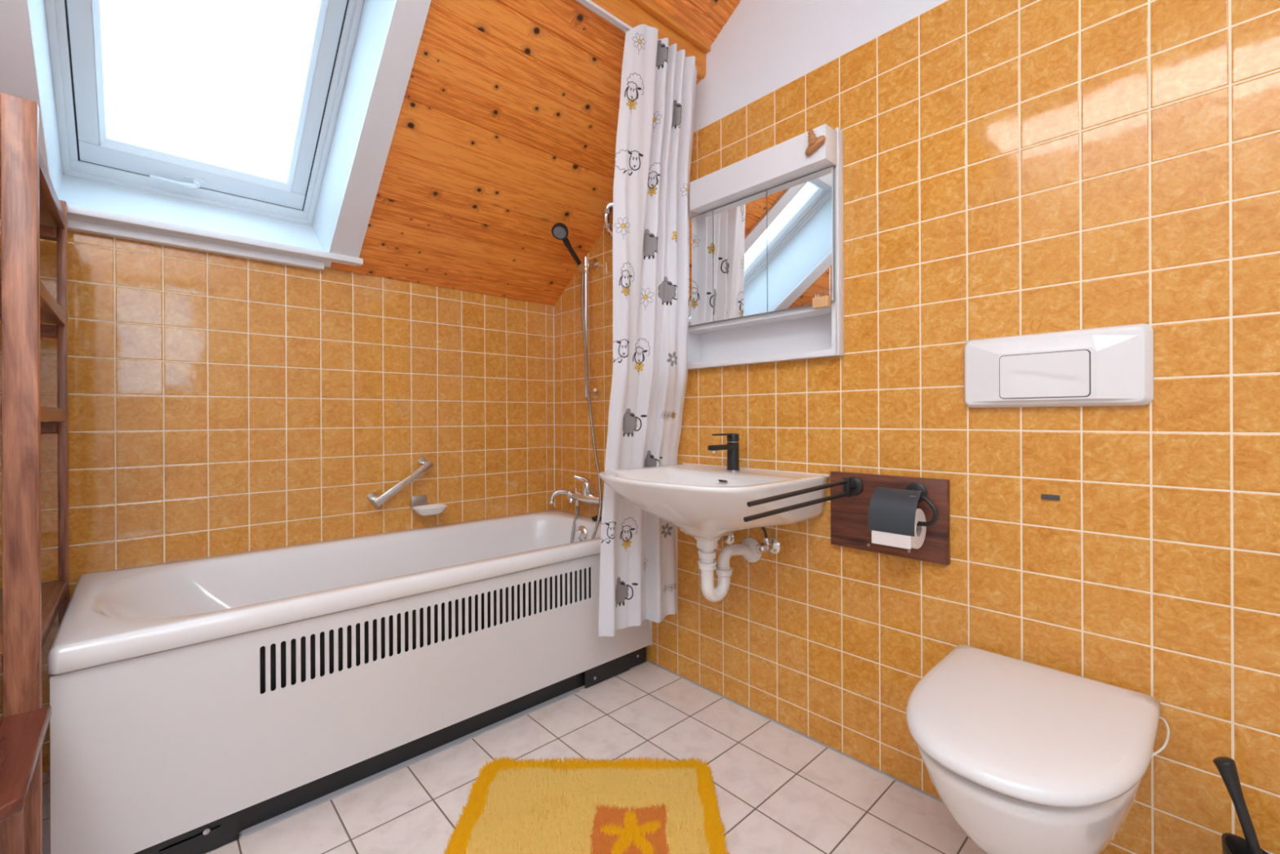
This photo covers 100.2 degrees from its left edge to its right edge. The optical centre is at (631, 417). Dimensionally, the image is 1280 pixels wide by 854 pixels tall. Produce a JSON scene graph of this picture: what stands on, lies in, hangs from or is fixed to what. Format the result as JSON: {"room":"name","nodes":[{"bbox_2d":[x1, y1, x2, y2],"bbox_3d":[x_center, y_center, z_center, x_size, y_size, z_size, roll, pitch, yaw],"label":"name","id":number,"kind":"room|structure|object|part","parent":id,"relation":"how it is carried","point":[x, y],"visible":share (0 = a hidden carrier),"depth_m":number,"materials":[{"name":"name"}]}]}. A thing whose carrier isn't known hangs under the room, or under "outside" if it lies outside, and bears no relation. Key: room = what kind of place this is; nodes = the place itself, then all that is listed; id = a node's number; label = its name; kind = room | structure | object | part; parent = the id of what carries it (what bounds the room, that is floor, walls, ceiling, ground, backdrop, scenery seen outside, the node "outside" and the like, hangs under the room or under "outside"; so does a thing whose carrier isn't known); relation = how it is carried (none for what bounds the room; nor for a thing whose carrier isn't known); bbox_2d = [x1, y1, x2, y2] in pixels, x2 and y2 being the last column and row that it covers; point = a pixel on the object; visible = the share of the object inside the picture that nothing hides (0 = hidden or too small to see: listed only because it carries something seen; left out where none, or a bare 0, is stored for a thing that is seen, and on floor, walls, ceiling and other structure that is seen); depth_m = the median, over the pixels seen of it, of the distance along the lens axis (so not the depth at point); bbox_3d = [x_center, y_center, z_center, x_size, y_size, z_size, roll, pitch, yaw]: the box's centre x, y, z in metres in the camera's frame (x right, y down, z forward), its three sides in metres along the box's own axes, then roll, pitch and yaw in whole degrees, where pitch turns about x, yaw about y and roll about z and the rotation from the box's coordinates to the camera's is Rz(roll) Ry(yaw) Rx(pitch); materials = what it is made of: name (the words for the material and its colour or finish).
{"room":"bathroom","nodes":[
{"label":"bathroom","id":0,"kind":"room"},
{"bbox_2d":[0,219,555,772],"bbox_3d":[-1.266,0.220,2.023,2.550,1.600,0.120,0,0,-42],"label":"wall","id":1,"kind":"structure","parent":0,"point":[219,404],"depth_m":1.91,"materials":[{"name":"orange tile"}]},
{"bbox_2d":[366,456,434,507],"bbox_3d":[-0.939,0.263,2.195,0.258,0.199,0.065,0,0,-42],"label":"grab bar","id":2,"kind":"object","parent":1,"relation":"attached to","point":[376,501],"visible":1,"depth_m":2.16,"materials":[{"name":"silver metal"}]},
{"bbox_3d":[-1.014,0.329,2.128,0.033,0.036,0.046,0,0,-42],"label":"stem","id":3,"kind":"part","parent":2,"relation":"part of","materials":[{"name":"silver metal"}]},
{"bbox_2d":[410,494,447,515],"bbox_3d":[-0.851,0.365,2.246,0.136,0.074,0.108,0,0,-42],"label":"soap dish","id":4,"kind":"object","parent":1,"relation":"attached to","point":[419,504],"visible":1,"depth_m":2.24,"materials":[{"name":"white ceramic"}]},
{"bbox_3d":[-0.846,0.386,2.241,0.136,0.032,0.094,0,0,-42],"label":"dish","id":5,"kind":"part","parent":4,"relation":"part of","materials":[{"name":"white ceramic"}]},
{"bbox_2d":[553,306,555,506],"bbox_3d":[-0.397,-0.056,2.734,0.004,1.025,0.004,0,0,-42],"label":"trim","id":6,"kind":"structure","parent":1,"relation":"attached to","point":[553,306],"depth_m":2.73,"materials":[{"name":"beige"}]},
{"bbox_2d":[42,653,987,853],"bbox_3d":[-0.212,1.066,0.836,2.500,0.100,3.250,0,0,-42],"label":"floor","id":7,"kind":"structure","parent":0,"point":[779,790],"depth_m":1.47,"materials":[{"name":"tile"}]},
{"bbox_2d":[0,706,51,853],"bbox_3d":[-1.114,0.784,0.774,0.346,0.472,0.355,0,0,-42],"label":"stool","id":8,"kind":"object","parent":7,"relation":"on","point":[22,735],"visible":1,"depth_m":0.91,"materials":[{"name":"brown wood"}]},
{"bbox_3d":[-1.124,0.794,0.965,0.036,0.452,0.036,0,0,-42],"label":"leg","id":9,"kind":"part","parent":8,"relation":"part of","materials":[{"name":"brown wood"}]},
{"bbox_2d":[0,93,69,853],"bbox_3d":[-1.541,0.209,1.119,0.474,1.626,0.684,0,0,-42],"label":"shelf unit","id":10,"kind":"object","parent":7,"relation":"on","point":[31,210],"visible":0.96,"depth_m":1.02,"materials":[{"name":"brown wood"}]},
{"bbox_3d":[-1.322,-0.016,0.877,0.381,0.034,0.022,0,0,-42],"label":"rail","id":11,"kind":"part","parent":10,"relation":"part of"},
{"bbox_3d":[-1.320,0.459,0.877,0.381,0.034,0.022,0,0,-42],"label":"rail","id":12,"kind":"part","parent":10,"relation":"part of","materials":[{"name":"brown wood"}]},
{"bbox_3d":[-1.161,0.207,1.020,0.047,1.626,0.026,0,0,-42],"label":"post","id":13,"kind":"part","parent":10,"relation":"part of","materials":[{"name":"brown wood"}]},
{"bbox_3d":[-1.377,-0.543,1.259,0.018,0.034,0.611,0,0,-42],"label":"rail","id":14,"kind":"part","parent":10,"relation":"part of","materials":[{"name":"brown wood"}]},
{"bbox_3d":[-1.375,-0.273,1.259,0.018,0.034,0.611,0,0,-42],"label":"rail","id":15,"kind":"part","parent":10,"relation":"part of","materials":[{"name":"brown wood"}]},
{"bbox_3d":[-1.374,-0.008,1.259,0.018,0.034,0.611,0,0,-42],"label":"rail","id":16,"kind":"part","parent":10,"relation":"part of","materials":[{"name":"brown wood"}]},
{"bbox_3d":[-1.372,0.467,1.259,0.018,0.034,0.611,0,0,-42],"label":"rail","id":17,"kind":"part","parent":10,"relation":"part of","materials":[{"name":"brown wood"}]},
{"bbox_3d":[-1.593,0.209,1.501,0.018,1.626,0.040,0,0,-42],"label":"post","id":18,"kind":"part","parent":10,"relation":"part of","materials":[{"name":"brown wood"}]},
{"bbox_2d":[47,509,652,853],"bbox_3d":[-0.780,0.739,1.900,1.700,0.553,0.710,0,0,-42],"label":"bathtub","id":19,"kind":"object","parent":7,"relation":"on","point":[196,704],"visible":0.99,"depth_m":1.45,"materials":[{"name":"white ceramic"}]},
{"bbox_3d":[-0.616,0.977,1.634,1.280,0.074,0.010,0,0,-42],"label":"plinth rail","id":20,"kind":"part","parent":19,"relation":"part of","materials":[{"name":"black"}]},
{"bbox_3d":[-0.230,0.517,2.383,0.031,0.072,0.072,0,0,-42],"label":"overflow knob","id":21,"kind":"part","parent":19,"relation":"part of","materials":[{"name":"silver metal"}]},
{"bbox_2d":[591,503,601,521],"bbox_3d":[-0.158,0.415,2.412,0.048,0.095,0.048,0,0,-42],"label":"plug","id":22,"kind":"object","parent":19,"relation":"on","point":[593,518],"visible":0.67,"depth_m":2.40,"materials":[{"name":"black rubber"}]},
{"bbox_2d":[240,688,579,838],"bbox_3d":[-0.576,1.014,1.649,1.020,0.006,0.022,0,0,-42],"label":"trim","id":23,"kind":"structure","parent":7,"relation":"on","point":[282,816],"depth_m":1.54,"materials":[{"name":"grey plastic"}]},
{"bbox_2d":[443,755,730,853],"bbox_3d":[-0.106,1.001,1.253,0.669,0.027,0.645,0,0,1],"label":"bath mat","id":24,"kind":"object","parent":7,"relation":"on","point":[632,806],"visible":1,"depth_m":1.37,"materials":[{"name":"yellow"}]},
{"bbox_2d":[1213,756,1269,853],"bbox_3d":[1.101,0.809,0.924,0.124,0.399,0.132,0,0,-42],"label":"toilet brush","id":25,"kind":"object","parent":7,"relation":"on","point":[1232,843],"visible":1,"depth_m":0.95,"materials":[{"name":"black plastic"}]},
{"bbox_2d":[329,0,701,305],"bbox_3d":[-0.929,-0.925,1.611,2.300,0.740,1.016,0,0,-42],"label":"ceiling","id":26,"kind":"structure","parent":0,"point":[505,132],"depth_m":1.93,"materials":[{"name":"brown wood"}]},
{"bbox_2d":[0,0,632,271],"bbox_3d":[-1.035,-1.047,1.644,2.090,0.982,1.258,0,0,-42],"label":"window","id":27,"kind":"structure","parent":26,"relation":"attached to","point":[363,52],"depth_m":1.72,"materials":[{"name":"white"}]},
{"bbox_3d":[-1.377,-0.926,1.144,0.115,0.684,0.948,0,0,-42],"label":"casing","id":28,"kind":"part","parent":27,"relation":"part of","materials":[{"name":"white paint"}]},
{"bbox_3d":[-1.558,-0.819,1.846,0.153,0.047,0.032,0,0,-42],"label":"handle","id":29,"kind":"part","parent":27,"relation":"part of","materials":[{"name":"white plastic"}]},
{"bbox_3d":[-1.438,-0.569,1.763,0.748,0.030,0.036,0,0,-42],"label":"sill moulding","id":30,"kind":"part","parent":27,"relation":"part of","materials":[{"name":"white paint"}]},
{"bbox_3d":[-1.258,-1.159,1.611,0.693,0.756,1.007,0,0,-42],"label":"frame","id":31,"kind":"part","parent":27,"relation":"part of","materials":[{"name":"white plastic"}]},
{"bbox_3d":[-1.253,-1.157,1.606,0.613,0.672,0.900,0,0,-42],"label":"sash","id":32,"kind":"part","parent":27,"relation":"part of","materials":[{"name":"white plastic"}]},
{"bbox_3d":[-1.406,-0.597,1.759,0.950,0.023,0.084,0,0,-42],"label":"sill","id":33,"kind":"part","parent":27,"relation":"part of","materials":[{"name":"white paint"}]},
{"bbox_3d":[-0.785,-0.929,1.685,0.102,0.686,0.949,0,0,-42],"label":"casing","id":34,"kind":"part","parent":27,"relation":"part of","materials":[{"name":"white paint"}]},
{"bbox_3d":[-0.618,-1.258,1.187,2.090,0.011,0.020,0,0,-42],"label":"curtain rail","id":35,"kind":"part","parent":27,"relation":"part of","materials":[{"name":"white metal"}]},
{"bbox_2d":[598,24,697,636],"bbox_3d":[0.082,-0.260,1.901,0.406,2.036,0.232,0,0,-42],"label":"shower curtain","id":36,"kind":"object","parent":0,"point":[638,582],"visible":0.99,"depth_m":1.88,"materials":[{"name":"white fabric"}]},
{"bbox_2d":[648,0,741,45],"bbox_3d":[-0.461,-1.482,1.095,2.300,0.253,0.362,0,0,-42],"label":"ceiling","id":37,"kind":"structure","parent":0,"point":[706,19],"depth_m":1.87,"materials":[{"name":"brown wood"}]},
{"bbox_2d":[553,0,1279,853],"bbox_3d":[0.676,-0.298,1.652,0.120,2.620,3.050,0,0,-42],"label":"wall","id":38,"kind":"structure","parent":0,"point":[1011,167],"depth_m":1.29,"materials":[{"name":"orange tile"}]},
{"bbox_2d":[548,474,603,506],"bbox_3d":[-0.227,0.333,2.471,0.346,0.152,0.123,0,0,40],"label":"mixer tap","id":39,"kind":"object","parent":38,"relation":"attached to","point":[588,496],"visible":0.88,"depth_m":2.42,"materials":[{"name":"silver metal"}]},
{"bbox_3d":[-0.331,0.371,2.535,0.123,0.071,0.043,0,0,13],"label":"spout","id":40,"kind":"part","parent":39,"relation":"part of","materials":[{"name":"silver metal"}]},
{"bbox_2d":[568,497,579,506],"bbox_3d":[-0.269,0.391,2.491,0.054,0.037,0.026,0,0,11],"label":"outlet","id":41,"kind":"object","parent":39,"relation":"attached to","point":[571,500],"depth_m":2.48,"materials":[{"name":"silver metal"}]},
{"bbox_3d":[-0.222,0.285,2.427,0.086,0.056,0.036,0,0,16],"label":"lever","id":42,"kind":"part","parent":39,"relation":"part of","materials":[{"name":"silver metal"}]},
{"bbox_2d":[570,271,602,542],"bbox_3d":[-0.229,-0.018,2.352,0.148,1.299,0.277,0,0,-32],"label":"shower hose","id":43,"kind":"object","parent":39,"relation":"attached to","point":[582,303],"visible":0.79,"depth_m":2.40,"materials":[{"name":"silver metal"}]},
{"bbox_2d":[576,257,599,399],"bbox_3d":[-0.208,-0.412,2.441,0.051,0.652,0.124,0,0,41],"label":"shower rail","id":44,"kind":"object","parent":38,"relation":"attached to","point":[583,267],"visible":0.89,"depth_m":2.44,"materials":[{"name":"silver metal"}]},
{"bbox_2d":[551,222,581,264],"bbox_3d":[-0.258,-0.739,2.313,0.070,0.145,0.229,0,0,30],"label":"shower","id":45,"kind":"object","parent":44,"relation":"on","point":[559,231],"visible":0.99,"depth_m":2.25,"materials":[{"name":"black"}]},
{"bbox_3d":[-0.262,-0.731,2.331,0.025,0.129,0.202,0,0,24],"label":"handle","id":46,"kind":"part","parent":45,"relation":"part of","materials":[{"name":"black plastic"}]},
{"bbox_2d":[601,201,613,238],"bbox_3d":[-0.072,-0.855,2.339,0.115,0.185,0.058,0,0,25],"label":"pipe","id":47,"kind":"object","parent":38,"relation":"attached to","point":[606,212],"visible":0.61,"depth_m":2.33,"materials":[{"name":"silver metal"}]},
{"bbox_2d":[591,0,711,79],"bbox_3d":[-0.574,-1.324,1.220,2.300,0.118,0.052,0,0,-42],"label":"trim","id":48,"kind":"structure","parent":38,"relation":"attached to","point":[633,13],"depth_m":1.82,"materials":[{"name":"brown wood"}]},
{"bbox_2d":[598,462,830,541],"bbox_3d":[0.212,0.282,1.686,0.522,0.212,0.604,0,0,-42],"label":"basin","id":49,"kind":"object","parent":38,"relation":"attached to","point":[708,503],"visible":0.99,"depth_m":1.55,"materials":[{"name":"white ceramic"}]},
{"bbox_2d":[707,433,740,471],"bbox_3d":[0.306,0.115,1.773,0.142,0.126,0.047,0,0,-42],"label":"tap","id":50,"kind":"object","parent":49,"relation":"on","point":[732,439],"visible":1,"depth_m":1.79,"materials":[{"name":"black metal"}]},
{"bbox_3d":[0.295,0.097,1.764,0.113,0.017,0.027,0,0,-42],"label":"spout","id":51,"kind":"part","parent":50,"relation":"part of","materials":[{"name":"black metal"}]},
{"bbox_3d":[0.306,0.055,1.773,0.102,0.006,0.023,0,0,-42],"label":"lever","id":52,"kind":"part","parent":50,"relation":"part of","materials":[{"name":"black metal"}]},
{"bbox_2d":[697,537,761,601],"bbox_3d":[0.319,0.490,1.769,0.257,0.210,0.087,0,0,-42],"label":"pipe","id":53,"kind":"object","parent":49,"relation":"attached to","point":[707,553],"visible":0.98,"depth_m":1.74,"materials":[{"name":"white plastic"}]},
{"bbox_2d":[717,533,734,544],"bbox_3d":[0.318,0.425,1.898,0.080,0.059,0.054,0,0,-42],"label":"angle valve","id":54,"kind":"object","parent":38,"relation":"attached to","point":[729,539],"visible":0.45,"depth_m":1.90,"materials":[{"name":"silver metal"}]},
{"bbox_2d":[687,124,844,369],"bbox_3d":[0.416,-0.522,1.832,0.189,0.673,0.631,0,0,-42],"label":"upper cabinet","id":55,"kind":"object","parent":38,"relation":"attached to","point":[766,227],"visible":0.76,"depth_m":1.75,"materials":[{"name":"white wood"}]},
{"bbox_2d":[688,210,713,325],"bbox_3d":[0.235,-0.540,1.968,0.004,0.395,0.164,0,0,-42],"label":"mirror","id":56,"kind":"object","parent":55,"relation":"attached to","point":[700,224],"depth_m":1.95,"materials":[{"name":"clear glass"}]},
{"bbox_3d":[0.241,-0.540,1.974,0.014,0.396,0.165,0,0,-42],"label":"door","id":57,"kind":"part","parent":55,"relation":"part of","materials":[{"name":"grey metal"}]},
{"bbox_2d":[713,191,767,321],"bbox_3d":[0.366,-0.541,1.824,0.004,0.395,0.220,0,0,-42],"label":"mirror","id":58,"kind":"object","parent":55,"relation":"attached to","point":[740,223],"depth_m":1.82,"materials":[{"name":"clear glass"}]},
{"bbox_3d":[0.373,-0.541,1.831,0.014,0.396,0.221,0,0,-42],"label":"door","id":59,"kind":"part","parent":55,"relation":"part of","materials":[{"name":"grey metal"}]},
{"bbox_2d":[767,166,833,311],"bbox_3d":[0.517,-0.541,1.659,0.004,0.395,0.221,0,0,-42],"label":"mirror","id":60,"kind":"object","parent":55,"relation":"attached to","point":[800,207],"depth_m":1.65,"materials":[{"name":"clear glass"}]},
{"bbox_3d":[0.523,-0.542,1.666,0.014,0.396,0.222,0,0,-42],"label":"door","id":61,"kind":"part","parent":55,"relation":"part of","materials":[{"name":"grey metal"}]},
{"bbox_2d":[804,128,826,155],"bbox_3d":[0.530,-0.802,1.547,0.062,0.074,0.030,0,0,31],"label":"wooden ornament","id":62,"kind":"object","parent":55,"relation":"attached to","point":[815,143],"visible":1,"depth_m":1.54,"materials":[{"name":"brown wood"}]},
{"bbox_2d":[812,266,831,309],"bbox_3d":[0.564,-0.385,1.589,0.020,0.115,0.053,0,0,-42],"label":"clip","id":63,"kind":"object","parent":55,"relation":"attached to","point":[824,301],"visible":1,"depth_m":1.58,"materials":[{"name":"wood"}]},
{"bbox_3d":[0.568,-0.398,1.591,0.002,0.090,0.050,0,0,-42],"label":"wire frame","id":64,"kind":"part","parent":63,"relation":"part of","materials":[{"name":"silver metal"}]},
{"bbox_2d":[755,537,780,554],"bbox_3d":[0.443,0.424,1.760,0.080,0.059,0.054,0,0,-42],"label":"angle valve","id":65,"kind":"object","parent":38,"relation":"attached to","point":[771,544],"visible":1,"depth_m":1.76,"materials":[{"name":"silver metal"}]},
{"bbox_2d":[760,527,767,537],"bbox_3d":[0.398,0.340,1.789,0.108,0.117,0.017,0,0,15],"label":"supply hose","id":66,"kind":"object","parent":65,"relation":"attached to","point":[762,528],"visible":0.27,"depth_m":1.77,"materials":[{"name":"grey"}]},
{"bbox_2d":[650,661,943,803],"bbox_3d":[0.867,1.009,1.355,0.006,0.004,2.340,0,0,-42],"label":"trim","id":67,"kind":"structure","parent":38,"relation":"attached to","point":[658,665],"depth_m":1.68,"materials":[{"name":"grey plastic"}]},
{"bbox_2d":[830,471,950,564],"bbox_3d":[0.714,0.272,1.507,0.021,0.220,0.319,0,0,-42],"label":"board","id":68,"kind":"object","parent":38,"relation":"attached to","point":[849,515],"visible":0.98,"depth_m":1.50,"materials":[{"name":"brown wood"}]},
{"bbox_2d":[743,476,862,521],"bbox_3d":[0.466,0.208,1.409,0.482,0.075,0.053,0,0,-40],"label":"towel holder","id":69,"kind":"object","parent":68,"relation":"attached to","point":[851,485],"visible":1,"depth_m":1.41,"materials":[{"name":"black metal"}]},
{"bbox_3d":[0.443,0.229,1.401,0.437,0.034,0.012,0,0,-37],"label":"arm","id":70,"kind":"part","parent":69,"relation":"part of","materials":[{"name":"black metal"}]},
{"bbox_3d":[0.446,0.192,1.397,0.436,0.033,0.012,0,0,-39],"label":"arm","id":71,"kind":"part","parent":69,"relation":"part of","materials":[{"name":"black metal"}]},
{"bbox_2d":[867,482,938,536],"bbox_3d":[0.720,0.235,1.403,0.113,0.123,0.153,0,0,-42],"label":"toilet paper holder","id":72,"kind":"object","parent":68,"relation":"attached to","point":[891,510],"visible":0.99,"depth_m":1.39,"materials":[{"name":"black metal"}]},
{"bbox_2d":[871,508,926,549],"bbox_3d":[0.706,0.286,1.416,0.104,0.103,0.100,0,0,-42],"label":"toilet paper roll","id":73,"kind":"object","parent":72,"relation":"in","point":[899,540],"visible":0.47,"depth_m":1.38,"materials":[{"name":"beige paper"}]},
{"bbox_3d":[0.728,0.236,1.398,0.020,0.084,0.133,0,0,-42],"label":"roll arm","id":74,"kind":"part","parent":72,"relation":"part of","materials":[{"name":"black metal"}]},
{"bbox_2d":[906,644,1169,853],"bbox_3d":[0.773,0.752,1.054,0.546,0.378,0.387,0,0,-42],"label":"toilet","id":75,"kind":"object","parent":38,"relation":"attached to","point":[1024,757],"visible":1,"depth_m":0.94,"materials":[{"name":"white ceramic"}]},
{"bbox_3d":[0.776,0.780,1.066,0.526,0.322,0.352,0,0,-42],"label":"bowl","id":76,"kind":"part","parent":75,"relation":"part of","materials":[{"name":"white ceramic"}]},
{"bbox_2d":[1040,493,1059,500],"bbox_3d":[0.969,0.184,1.240,0.004,0.012,0.034,0,0,-42],"label":"clip","id":77,"kind":"object","parent":38,"relation":"attached to","point":[1055,497],"visible":1,"depth_m":1.24,"materials":[{"name":"grey metal"}]},
{"bbox_2d":[964,323,1153,408],"bbox_3d":[0.955,-0.111,1.229,0.038,0.172,0.346,0,0,-42],"label":"flush plate","id":78,"kind":"object","parent":38,"relation":"attached to","point":[1107,366],"visible":1,"depth_m":1.20,"materials":[{"name":"white plastic"}]}
]}

